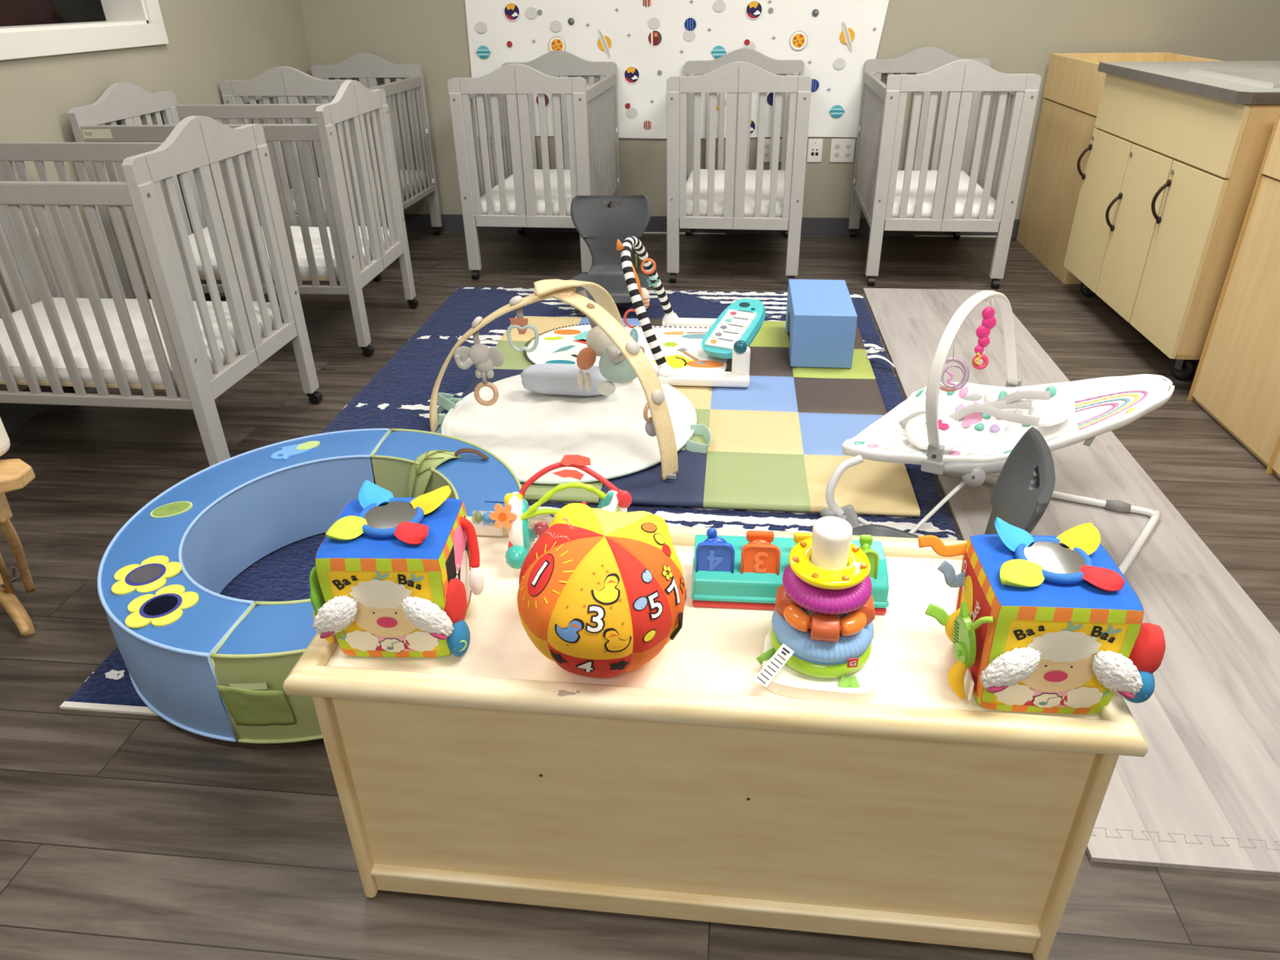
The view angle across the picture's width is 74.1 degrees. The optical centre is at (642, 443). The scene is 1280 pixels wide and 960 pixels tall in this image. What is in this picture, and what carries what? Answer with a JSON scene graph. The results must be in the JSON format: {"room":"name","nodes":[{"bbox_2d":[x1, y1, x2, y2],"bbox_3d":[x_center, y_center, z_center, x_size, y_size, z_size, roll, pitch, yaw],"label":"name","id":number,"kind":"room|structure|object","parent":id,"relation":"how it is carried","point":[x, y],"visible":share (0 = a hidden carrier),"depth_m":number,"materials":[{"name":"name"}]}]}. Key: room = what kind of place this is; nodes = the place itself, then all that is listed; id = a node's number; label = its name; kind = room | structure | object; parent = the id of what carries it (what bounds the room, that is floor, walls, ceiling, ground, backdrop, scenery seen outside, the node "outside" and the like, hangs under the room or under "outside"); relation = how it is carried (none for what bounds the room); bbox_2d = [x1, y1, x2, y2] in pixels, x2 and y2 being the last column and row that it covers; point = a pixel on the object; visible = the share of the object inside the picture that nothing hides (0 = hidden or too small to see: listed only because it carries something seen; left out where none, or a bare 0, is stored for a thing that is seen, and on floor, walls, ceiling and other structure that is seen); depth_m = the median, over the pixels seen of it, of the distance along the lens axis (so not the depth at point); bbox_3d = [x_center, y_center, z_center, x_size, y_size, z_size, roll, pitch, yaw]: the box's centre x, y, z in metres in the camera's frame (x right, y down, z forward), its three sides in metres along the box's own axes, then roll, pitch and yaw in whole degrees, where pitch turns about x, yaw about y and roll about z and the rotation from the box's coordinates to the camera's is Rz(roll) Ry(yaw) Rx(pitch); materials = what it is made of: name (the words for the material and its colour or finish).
{"room":"children's room","nodes":[
{"label":"children's room","id":0,"kind":"room"},
{"bbox_2d":[0,0,319,391],"bbox_3d":[-2.490,-0.738,1.457,0.170,2.720,7.935,2,28,6],"label":"wall","id":1,"kind":"structure","parent":0,"point":[211,42],"depth_m":3.79,"materials":[{"name":"paint"}]},
{"bbox_2d":[0,0,168,60],"bbox_3d":[-2.345,-1.730,2.518,0.200,1.108,2.330,2,28,6],"label":"window","id":2,"kind":"structure","parent":1,"relation":"in","point":[128,24],"depth_m":3.37,"materials":[{"name":"white"}]},
{"bbox_2d":[0,293,225,433],"bbox_3d":[-2.382,0.419,2.062,0.008,0.105,7.927,2,28,6],"label":"baseboard","id":3,"kind":"structure","parent":1,"relation":"attached to","point":[12,415],"depth_m":3.08,"materials":[{"name":"grey"}]},
{"bbox_2d":[0,230,1279,959],"bbox_3d":[0.531,0.620,1.833,6.260,0.120,8.335,2,28,6],"label":"floor","id":4,"kind":"structure","parent":0,"point":[123,836],"depth_m":1.73,"materials":[{"name":"brown wood"}]},
{"bbox_2d":[0,417,36,636],"bbox_3d":[-1.639,0.083,1.722,0.727,1.011,0.992,2,28,6],"label":"chair","id":5,"kind":"object","parent":4,"relation":"on","point":[15,473],"visible":1,"depth_m":1.96,"materials":[{"name":"brown wood"}]},
{"bbox_2d":[0,417,10,456],"bbox_3d":[-1.460,-0.017,1.761,0.240,0.110,0.100,2,28,6],"label":"cushion","id":6,"kind":"object","parent":5,"relation":"on","point":[5,444],"depth_m":1.78,"materials":[{"name":"beige fabric"}]},
{"bbox_2d":[0,115,322,466],"bbox_3d":[-1.760,-0.495,2.740,1.014,1.057,0.679,2,28,6],"label":"crib","id":7,"kind":"object","parent":4,"relation":"on","point":[204,145],"visible":0.85,"depth_m":2.52,"materials":[{"name":"grey paint"}]},
{"bbox_2d":[0,297,283,385],"bbox_3d":[-1.763,-0.360,2.814,0.927,0.071,0.605,2,28,6],"label":"mattress","id":8,"kind":"object","parent":7,"relation":"on","point":[132,304],"visible":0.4,"depth_m":2.69,"materials":[{"name":"white fabric"}]},
{"bbox_2d":[67,80,418,356],"bbox_3d":[-1.638,-0.997,3.673,1.014,1.057,0.679,1,28,4],"label":"crib","id":9,"kind":"object","parent":4,"relation":"on","point":[125,102],"visible":0.67,"depth_m":3.46,"materials":[{"name":"grey wood"}]},
{"bbox_2d":[81,128,112,138],"bbox_3d":[-2.079,-1.180,3.229,0.115,0.034,0.002,1,28,4],"label":"label","id":10,"kind":"object","parent":9,"relation":"attached to","point":[87,133],"visible":1,"depth_m":3.23,"materials":[{"name":"beige paper"}]},
{"bbox_2d":[176,226,391,277],"bbox_3d":[-1.641,-0.862,3.746,0.927,0.071,0.605,1,28,4],"label":"mattress","id":11,"kind":"object","parent":9,"relation":"on","point":[296,233],"visible":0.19,"depth_m":3.60,"materials":[{"name":"white fabric"}]},
{"bbox_2d":[219,53,442,280],"bbox_3d":[-1.681,-1.587,4.773,0.679,1.057,1.014,3,28,7],"label":"crib","id":12,"kind":"object","parent":4,"relation":"on","point":[289,85],"visible":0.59,"depth_m":4.80,"materials":[{"name":"grey wood"}]},
{"bbox_2d":[289,169,427,214],"bbox_3d":[-1.678,-1.453,4.850,0.605,0.071,0.927,3,28,7],"label":"mattress","id":13,"kind":"object","parent":12,"relation":"on","point":[291,189],"visible":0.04,"depth_m":4.89,"materials":[{"name":"white fabric"}]},
{"bbox_2d":[59,286,959,715],"bbox_3d":[-0.086,-0.094,3.034,2.075,0.019,2.960,2,28,6],"label":"shag rug","id":14,"kind":"object","parent":4,"relation":"on","point":[398,396],"visible":0.2,"depth_m":3.10,"materials":[{"name":"blue carpet"}]},
{"bbox_2d":[97,428,521,743],"bbox_3d":[-0.765,0.275,2.077,0.960,0.262,0.985,2,28,6],"label":"ring","id":15,"kind":"object","parent":14,"relation":"on","point":[184,645],"visible":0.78,"depth_m":1.97,"materials":[{"name":"blue fabric"}]},
{"bbox_2d":[429,279,678,480],"bbox_3d":[-0.204,-0.317,2.848,0.925,0.551,0.606,12,31,22],"label":"wooden play gym","id":16,"kind":"object","parent":14,"relation":"on","point":[604,313],"visible":0.97,"depth_m":2.56,"materials":[{"name":"brown wood"}]},
{"bbox_2d":[453,329,503,405],"bbox_3d":[-0.527,-0.244,2.753,0.161,0.246,0.072,-4,28,-5],"label":"toy","id":17,"kind":"object","parent":16,"relation":"hanging from","point":[484,357],"visible":1,"depth_m":2.72,"materials":[{"name":"grey"}]},
{"bbox_2d":[506,306,538,352],"bbox_3d":[-0.381,-0.366,2.694,0.103,0.155,0.028,2,28,6],"label":"teether","id":18,"kind":"object","parent":16,"relation":"hanging from","point":[521,323],"visible":1,"depth_m":2.68,"materials":[{"name":"white plastic"}]},
{"bbox_2d":[576,289,614,393],"bbox_3d":[-0.151,-0.325,2.714,0.128,0.344,0.090,-26,37,-38],"label":"toy","id":19,"kind":"object","parent":16,"relation":"hanging from","point":[597,340],"visible":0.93,"depth_m":2.70,"materials":[{"name":"orange fabric"}]},
{"bbox_2d":[597,344,637,395],"bbox_3d":[-0.051,-0.254,2.680,0.140,0.248,0.207,-16,32,-26],"label":"toy","id":20,"kind":"object","parent":16,"relation":"on","point":[613,366],"visible":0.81,"depth_m":2.69,"materials":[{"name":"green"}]},
{"bbox_2d":[605,345,625,362],"bbox_3d":[-0.082,-0.280,2.656,0.070,0.051,0.042,2,28,6],"label":"toy","id":21,"kind":"object","parent":20,"relation":"on","point":[612,354],"depth_m":2.65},
{"bbox_2d":[643,393,656,436],"bbox_3d":[0.028,-0.085,2.515,0.068,0.142,0.036,-25,36,-37],"label":"toy","id":22,"kind":"object","parent":16,"relation":"hanging from","point":[649,427],"visible":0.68,"depth_m":2.52,"materials":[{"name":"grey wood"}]},
{"bbox_2d":[568,195,651,314],"bbox_3d":[-0.156,-0.868,3.942,0.387,0.492,0.421,1,28,3],"label":"chair","id":23,"kind":"object","parent":14,"relation":"on","point":[600,226],"visible":0.72,"depth_m":4.01,"materials":[{"name":"grey plastic"}]},
{"bbox_2d":[435,315,920,516],"bbox_3d":[0.149,-0.201,3.154,1.635,0.051,1.546,2,28,6],"label":"mat","id":24,"kind":"object","parent":14,"relation":"on","point":[777,440],"visible":0.48,"depth_m":2.77,"materials":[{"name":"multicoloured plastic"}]},
{"bbox_2d":[436,374,711,484],"bbox_3d":[-0.252,-0.094,2.925,0.876,0.076,0.876,-15,31,-24],"label":"play mat","id":25,"kind":"object","parent":24,"relation":"on","point":[531,432],"visible":0.8,"depth_m":2.84,"materials":[{"name":"white fabric"}]},
{"bbox_2d":[520,363,614,395],"bbox_3d":[-0.270,-0.231,3.042,0.340,0.102,0.109,4,29,9],"label":"bolster pillow","id":26,"kind":"object","parent":25,"relation":"on","point":[557,379],"visible":0.74,"depth_m":3.00,"materials":[{"name":"white fabric"}]},
{"bbox_2d":[522,323,727,376],"bbox_3d":[-0.075,-0.390,3.490,0.841,0.012,0.572,2,28,6],"label":"mat","id":27,"kind":"object","parent":24,"relation":"on","point":[682,348],"visible":0.52,"depth_m":3.50,"materials":[{"name":"white fabric"}]},
{"bbox_2d":[620,236,765,387],"bbox_3d":[0.205,-0.575,3.346,0.585,0.465,0.704,2,28,6],"label":"baby activity gym","id":28,"kind":"object","parent":24,"relation":"on","point":[731,335],"visible":0.94,"depth_m":3.27,"materials":[{"name":"white plastic"}]},
{"bbox_2d":[616,239,649,309],"bbox_3d":[-0.040,-0.654,3.272,0.130,0.291,0.060,-7,29,-12],"label":"toy","id":29,"kind":"object","parent":28,"relation":"hanging from","point":[644,294],"visible":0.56,"depth_m":3.29,"materials":[{"name":"orange"}]},
{"bbox_2d":[623,308,644,353],"bbox_3d":[-0.034,-0.417,3.229,0.080,0.196,0.027,2,28,6],"label":"chain","id":30,"kind":"object","parent":28,"relation":"hanging from","point":[633,333],"visible":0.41,"depth_m":3.22,"materials":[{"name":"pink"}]},
{"bbox_2d":[640,257,658,287],"bbox_3d":[0.028,-0.685,3.394,0.076,0.114,0.024,2,28,6],"label":"star teether","id":31,"kind":"object","parent":28,"relation":"attached to","point":[651,260],"visible":1,"depth_m":3.38,"materials":[{"name":"orange"}]},
{"bbox_2d":[785,279,857,368],"bbox_3d":[0.716,-0.497,3.450,0.238,0.215,0.450,2,28,6],"label":"block","id":32,"kind":"object","parent":24,"relation":"on","point":[821,316],"visible":1,"depth_m":3.28,"materials":[{"name":"blue plastic"}]},
{"bbox_2d":[852,426,1055,537],"bbox_3d":[0.630,0.227,1.875,0.421,0.492,0.387,9,30,18],"label":"chair","id":33,"kind":"object","parent":14,"relation":"on","point":[1022,492],"visible":0.27,"depth_m":1.80,"materials":[{"name":"grey plastic"}]},
{"bbox_2d":[447,50,620,279],"bbox_3d":[-0.541,-1.567,4.699,0.679,1.057,1.014,3,28,7],"label":"crib","id":34,"kind":"object","parent":4,"relation":"on","point":[586,124],"visible":0.8,"depth_m":4.30,"materials":[{"name":"grey wood"}]},
{"bbox_2d":[480,168,571,215],"bbox_3d":[-0.538,-1.433,4.776,0.605,0.071,0.927,3,28,7],"label":"mattress","id":35,"kind":"object","parent":34,"relation":"on","point":[538,173],"visible":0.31,"depth_m":4.49,"materials":[{"name":"white fabric"}]},
{"bbox_2d":[283,515,1148,959],"bbox_3d":[0.094,0.476,1.440,1.151,0.517,0.440,2,28,6],"label":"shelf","id":36,"kind":"object","parent":4,"relation":"on","point":[677,784],"visible":0.84,"depth_m":1.27,"materials":[{"name":"brown wood"}]},
{"bbox_2d":[309,480,484,657],"bbox_3d":[-0.366,0.191,1.250,0.245,0.223,0.195,0,28,2],"label":"cube","id":37,"kind":"object","parent":36,"relation":"on","point":[392,576],"visible":1,"depth_m":1.19,"materials":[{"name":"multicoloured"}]},
{"bbox_2d":[364,501,416,528],"bbox_3d":[-0.363,0.103,1.219,0.074,0.002,0.074,0,28,2],"label":"mirror","id":38,"kind":"object","parent":37,"relation":"on","point":[377,514],"depth_m":1.22,"materials":[{"name":"white mirror"}]},
{"bbox_2d":[471,510,503,536],"bbox_3d":[-0.280,0.142,1.519,0.060,0.048,0.026,2,28,6],"label":"toy","id":39,"kind":"object","parent":36,"relation":"on","point":[483,525],"visible":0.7,"depth_m":1.51,"materials":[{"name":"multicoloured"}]},
{"bbox_2d":[488,454,631,568],"bbox_3d":[-0.134,0.115,1.423,0.228,0.177,0.151,2,28,6],"label":"toy","id":40,"kind":"object","parent":36,"relation":"on","point":[525,525],"visible":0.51,"depth_m":1.41,"materials":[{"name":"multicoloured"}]},
{"bbox_2d":[488,503,517,528],"bbox_3d":[-0.229,0.119,1.390,0.046,0.040,0.020,2,28,6],"label":"flower","id":41,"kind":"object","parent":40,"relation":"on","point":[507,516],"depth_m":1.39,"materials":[{"name":"orange plastic"}]},
{"bbox_2d":[517,502,686,677],"bbox_3d":[-0.057,0.211,1.199,0.238,0.219,0.238,2,28,6],"label":"ball","id":42,"kind":"object","parent":36,"relation":"on","point":[602,593],"visible":1,"depth_m":1.12,"materials":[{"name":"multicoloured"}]},
{"bbox_2d":[283,515,1148,756],"bbox_3d":[0.091,0.263,1.325,1.154,0.034,0.448,2,28,6],"label":"tabletop","id":43,"kind":"object","parent":36,"relation":"on","point":[705,675],"depth_m":1.19,"materials":[{"name":"brown wood"}]},
{"bbox_2d":[690,527,888,614],"bbox_3d":[0.232,0.188,1.351,0.306,0.114,0.110,2,28,5],"label":"toy","id":44,"kind":"object","parent":36,"relation":"on","point":[729,571],"visible":0.7,"depth_m":1.32,"materials":[{"name":"teal plastic"}]},
{"bbox_2d":[762,515,878,702],"bbox_3d":[0.251,0.222,1.163,0.160,0.232,0.124,4,29,9],"label":"stacking toy","id":45,"kind":"object","parent":36,"relation":"on","point":[832,536],"visible":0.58,"depth_m":1.16,"materials":[{"name":"white plastic"}]},
{"bbox_2d":[755,627,871,700],"bbox_3d":[0.260,0.289,1.223,0.153,0.042,0.144,14,32,25],"label":"ring","id":46,"kind":"object","parent":45,"relation":"in","point":[822,671],"visible":0.34,"depth_m":1.17,"materials":[{"name":"green plastic"}]},
{"bbox_2d":[753,607,874,687],"bbox_3d":[0.243,0.270,1.197,0.163,0.043,0.181,4,29,9],"label":"ring","id":47,"kind":"object","parent":46,"relation":"on","point":[848,649],"visible":0.44,"depth_m":1.16,"materials":[{"name":"blue"}]},
{"bbox_2d":[774,584,875,642],"bbox_3d":[0.255,0.226,1.192,0.131,0.036,0.131,-24,36,-36],"label":"ring","id":48,"kind":"object","parent":47,"relation":"on","point":[824,628],"visible":0.47,"depth_m":1.15,"materials":[{"name":"orange plastic"}]},
{"bbox_2d":[782,564,871,614],"bbox_3d":[0.255,0.192,1.174,0.122,0.032,0.122,4,29,9],"label":"ring","id":49,"kind":"object","parent":48,"relation":"on","point":[813,598],"visible":0.44,"depth_m":1.13,"materials":[{"name":"purple"}]},
{"bbox_2d":[788,537,870,590],"bbox_3d":[0.254,0.163,1.159,0.110,0.020,0.110,4,29,9],"label":"disc","id":50,"kind":"object","parent":49,"relation":"on","point":[858,568],"visible":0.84,"depth_m":1.13,"materials":[{"name":"yellow plastic"}]},
{"bbox_2d":[918,516,1165,714],"bbox_3d":[0.529,0.236,1.135,0.294,0.223,0.199,1,28,4],"label":"cube","id":51,"kind":"object","parent":36,"relation":"on","point":[1038,624],"visible":1,"depth_m":1.08,"materials":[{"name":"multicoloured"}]},
{"bbox_2d":[1023,541,1085,573],"bbox_3d":[0.536,0.149,1.105,0.074,0.002,0.074,1,28,4],"label":"mirror","id":52,"kind":"object","parent":51,"relation":"on","point":[1039,557],"depth_m":1.10,"materials":[{"name":"white mirror"}]},
{"bbox_2d":[666,48,812,284],"bbox_3d":[0.516,-1.530,4.596,0.679,1.057,1.014,3,28,7],"label":"crib","id":53,"kind":"object","parent":4,"relation":"on","point":[740,73],"visible":0.97,"depth_m":4.16,"materials":[{"name":"white wood"}]},
{"bbox_2d":[685,168,785,217],"bbox_3d":[0.519,-1.397,4.673,0.605,0.071,0.927,3,28,7],"label":"mattress","id":54,"kind":"object","parent":53,"relation":"on","point":[719,175],"visible":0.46,"depth_m":4.45,"materials":[{"name":"white fabric"}]},
{"bbox_2d":[848,46,1041,288],"bbox_3d":[1.526,-1.496,4.499,0.679,1.057,1.014,3,28,7],"label":"crib","id":55,"kind":"object","parent":4,"relation":"on","point":[971,84],"visible":0.97,"depth_m":4.11,"materials":[{"name":"white wood"}]},
{"bbox_2d":[892,170,995,218],"bbox_3d":[1.529,-1.362,4.576,0.605,0.071,0.927,3,28,7],"label":"mattress","id":56,"kind":"object","parent":55,"relation":"on","point":[931,175],"visible":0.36,"depth_m":4.29,"materials":[{"name":"white fabric"}]},
{"bbox_2d":[862,288,1279,876],"bbox_3d":[1.267,-0.017,2.855,0.640,0.012,3.203,2,28,6],"label":"floor mat","id":57,"kind":"object","parent":4,"relation":"on","point":[1204,794],"visible":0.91,"depth_m":1.93,"materials":[{"name":"beige wood"}]},
{"bbox_2d":[819,290,1174,575],"bbox_3d":[0.998,-0.082,2.285,0.740,0.667,0.745,22,36,36],"label":"baby bouncer","id":58,"kind":"object","parent":57,"relation":"on","point":[970,432],"visible":0.91,"depth_m":2.34},
{"bbox_2d":[939,337,969,391],"bbox_3d":[0.791,-0.228,2.166,0.089,0.211,0.064,-18,32,-28],"label":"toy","id":59,"kind":"object","parent":58,"relation":"hanging from","point":[963,367],"visible":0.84,"depth_m":2.19,"materials":[{"name":"pink plastic"}]},
{"bbox_2d":[972,298,996,369],"bbox_3d":[0.886,-0.283,2.196,0.046,0.195,0.025,2,28,6],"label":"toy","id":60,"kind":"object","parent":58,"relation":"hanging from","point":[988,322],"visible":1,"depth_m":2.19,"materials":[{"name":"pink plastic"}]},
{"bbox_2d":[1016,52,1222,284],"bbox_3d":[2.479,-1.460,4.443,0.601,1.018,0.870,2,28,6],"label":"base cabinet","id":61,"kind":"object","parent":4,"relation":"on","point":[1073,86],"visible":0.41,"depth_m":4.46,"materials":[{"name":"brown wood"}]},
{"bbox_2d":[1054,52,1222,62],"bbox_3d":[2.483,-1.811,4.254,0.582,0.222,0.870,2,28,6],"label":"cabinet top","id":62,"kind":"object","parent":61,"relation":"on","point":[1126,56],"depth_m":4.56,"materials":[{"name":"brown wood"}]},
{"bbox_2d":[1063,60,1279,380],"bbox_3d":[2.386,-0.949,3.457,0.838,1.052,1.248,2,28,6],"label":"base cabinet","id":63,"kind":"object","parent":4,"relation":"on","point":[1177,149],"visible":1,"depth_m":3.23,"materials":[{"name":"brown wood"}]},
{"bbox_2d":[1100,60,1279,92],"bbox_3d":[2.390,-1.386,3.223,0.815,0.037,1.245,2,28,6],"label":"countertop","id":64,"kind":"structure","parent":63,"relation":"on","point":[1175,69],"depth_m":3.46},
{"bbox_2d":[1189,67,1279,88],"bbox_3d":[2.388,-1.242,3.075,0.550,0.175,0.600,2,28,6],"label":"sink basin","id":65,"kind":"object","parent":64,"relation":"in","point":[1268,77],"depth_m":3.28,"materials":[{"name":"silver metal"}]},
{"bbox_2d":[1186,108,1279,466],"bbox_3d":[2.263,-0.476,2.612,0.604,1.020,0.526,2,28,6],"label":"storage cabinet","id":66,"kind":"object","parent":4,"relation":"on","point":[1237,379],"visible":1,"depth_m":2.76,"materials":[{"name":"brown wood"}]},
{"bbox_2d":[1265,435,1279,478],"bbox_3d":[2.207,-0.220,2.137,0.604,1.020,0.546,2,28,6],"label":"storage cabinet","id":67,"kind":"object","parent":4,"relation":"on","point":[1273,467],"visible":1,"depth_m":2.61,"materials":[{"name":"brown wood"}]},
{"bbox_2d":[299,0,1279,219],"bbox_3d":[0.925,-2.538,4.702,6.260,2.720,0.150,2,28,6],"label":"wall","id":68,"kind":"structure","parent":0,"point":[1017,37],"depth_m":4.77,"materials":[{"name":"paint"}]},
{"bbox_2d":[465,0,888,138],"bbox_3d":[0.191,-2.345,4.791,2.444,1.181,0.012,2,28,6],"label":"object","id":69,"kind":"object","parent":68,"relation":"attached to","point":[650,42],"visible":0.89,"depth_m":4.83,"materials":[{"name":"white"}]},
{"bbox_2d":[643,231,725,234],"bbox_3d":[0.236,-1.327,5.337,0.570,0.007,0.006,2,28,6],"label":"trim","id":70,"kind":"structure","parent":68,"relation":"attached to","point":[644,232],"depth_m":5.33,"materials":[{"name":"white plastic"}]},
{"bbox_2d":[386,213,1020,236],"bbox_3d":[0.937,-1.348,5.251,5.860,0.105,0.008,2,28,6],"label":"baseboard","id":71,"kind":"structure","parent":68,"relation":"attached to","point":[420,222],"depth_m":5.30,"materials":[{"name":"grey"}]},
{"bbox_2d":[763,138,782,162],"bbox_3d":[0.769,-1.748,5.054,0.130,0.132,0.011,2,28,6],"label":"wall outlet","id":72,"kind":"object","parent":68,"relation":"attached to","point":[767,141],"visible":0.44,"depth_m":5.05,"materials":[{"name":"white plastic"}]},
{"bbox_2d":[764,143,769,148],"bbox_3d":[0.737,-1.768,5.042,0.033,0.027,0.003,2,28,6],"label":"socket","id":73,"kind":"object","parent":72,"relation":"attached to","point":[766,145],"depth_m":5.04,"materials":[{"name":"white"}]},
{"bbox_2d":[806,138,822,162],"bbox_3d":[1.020,-1.739,5.029,0.085,0.132,0.010,2,28,6],"label":"wall outlet","id":74,"kind":"object","parent":68,"relation":"attached to","point":[815,146],"visible":1,"depth_m":5.03,"materials":[{"name":"white plastic"}]},
{"bbox_2d":[829,138,855,162],"bbox_3d":[1.179,-1.733,5.013,0.138,0.132,0.011,2,28,6],"label":"wall outlet","id":75,"kind":"object","parent":68,"relation":"attached to","point":[842,150],"visible":1,"depth_m":5.01,"materials":[{"name":"white plastic"}]},
{"bbox_2d":[833,152,839,157],"bbox_3d":[1.147,-1.711,5.024,0.033,0.027,0.003,2,28,6],"label":"socket","id":76,"kind":"object","parent":75,"relation":"attached to","point":[835,154],"depth_m":5.02,"materials":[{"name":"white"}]},
{"bbox_2d":[834,144,839,148],"bbox_3d":[1.147,-1.754,5.002,0.033,0.027,0.003,2,28,6],"label":"socket","id":77,"kind":"object","parent":75,"relation":"attached to","point":[836,146],"depth_m":5.00,"materials":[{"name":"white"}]},
{"bbox_2d":[844,152,850,157],"bbox_3d":[1.211,-1.709,5.018,0.033,0.027,0.003,2,28,6],"label":"socket","id":78,"kind":"object","parent":75,"relation":"attached to","point":[846,154],"depth_m":5.02,"materials":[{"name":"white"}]},
{"bbox_2d":[845,144,851,148],"bbox_3d":[1.210,-1.751,4.995,0.033,0.027,0.003,2,28,6],"label":"socket","id":79,"kind":"object","parent":75,"relation":"attached to","point":[847,146],"depth_m":4.99,"materials":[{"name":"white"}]},
{"bbox_2d":[914,235,996,237],"bbox_3d":[1.921,-1.267,5.171,0.520,0.007,0.006,2,28,6],"label":"trim","id":80,"kind":"structure","parent":68,"relation":"attached to","point":[914,235],"depth_m":5.17,"materials":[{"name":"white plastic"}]},
{"label":"outside","id":81,"kind":"structure","parent":0,"visible":0},
{"bbox_2d":[51,0,106,23],"bbox_3d":[-3.488,-1.625,2.846,2.110,2.600,4.800,2,28,6],"label":"wall","id":82,"kind":"structure","parent":81,"point":[66,11],"depth_m":4.96,"materials":[{"name":"black"}]},
{"bbox_2d":[0,0,57,26],"bbox_3d":[-3.558,-2.196,4.231,0.060,2.100,1.650,2,28,6],"label":"wall panel","id":83,"kind":"object","parent":82,"relation":"attached to","point":[12,12],"visible":0.11,"depth_m":4.78,"materials":[{"name":"red"}]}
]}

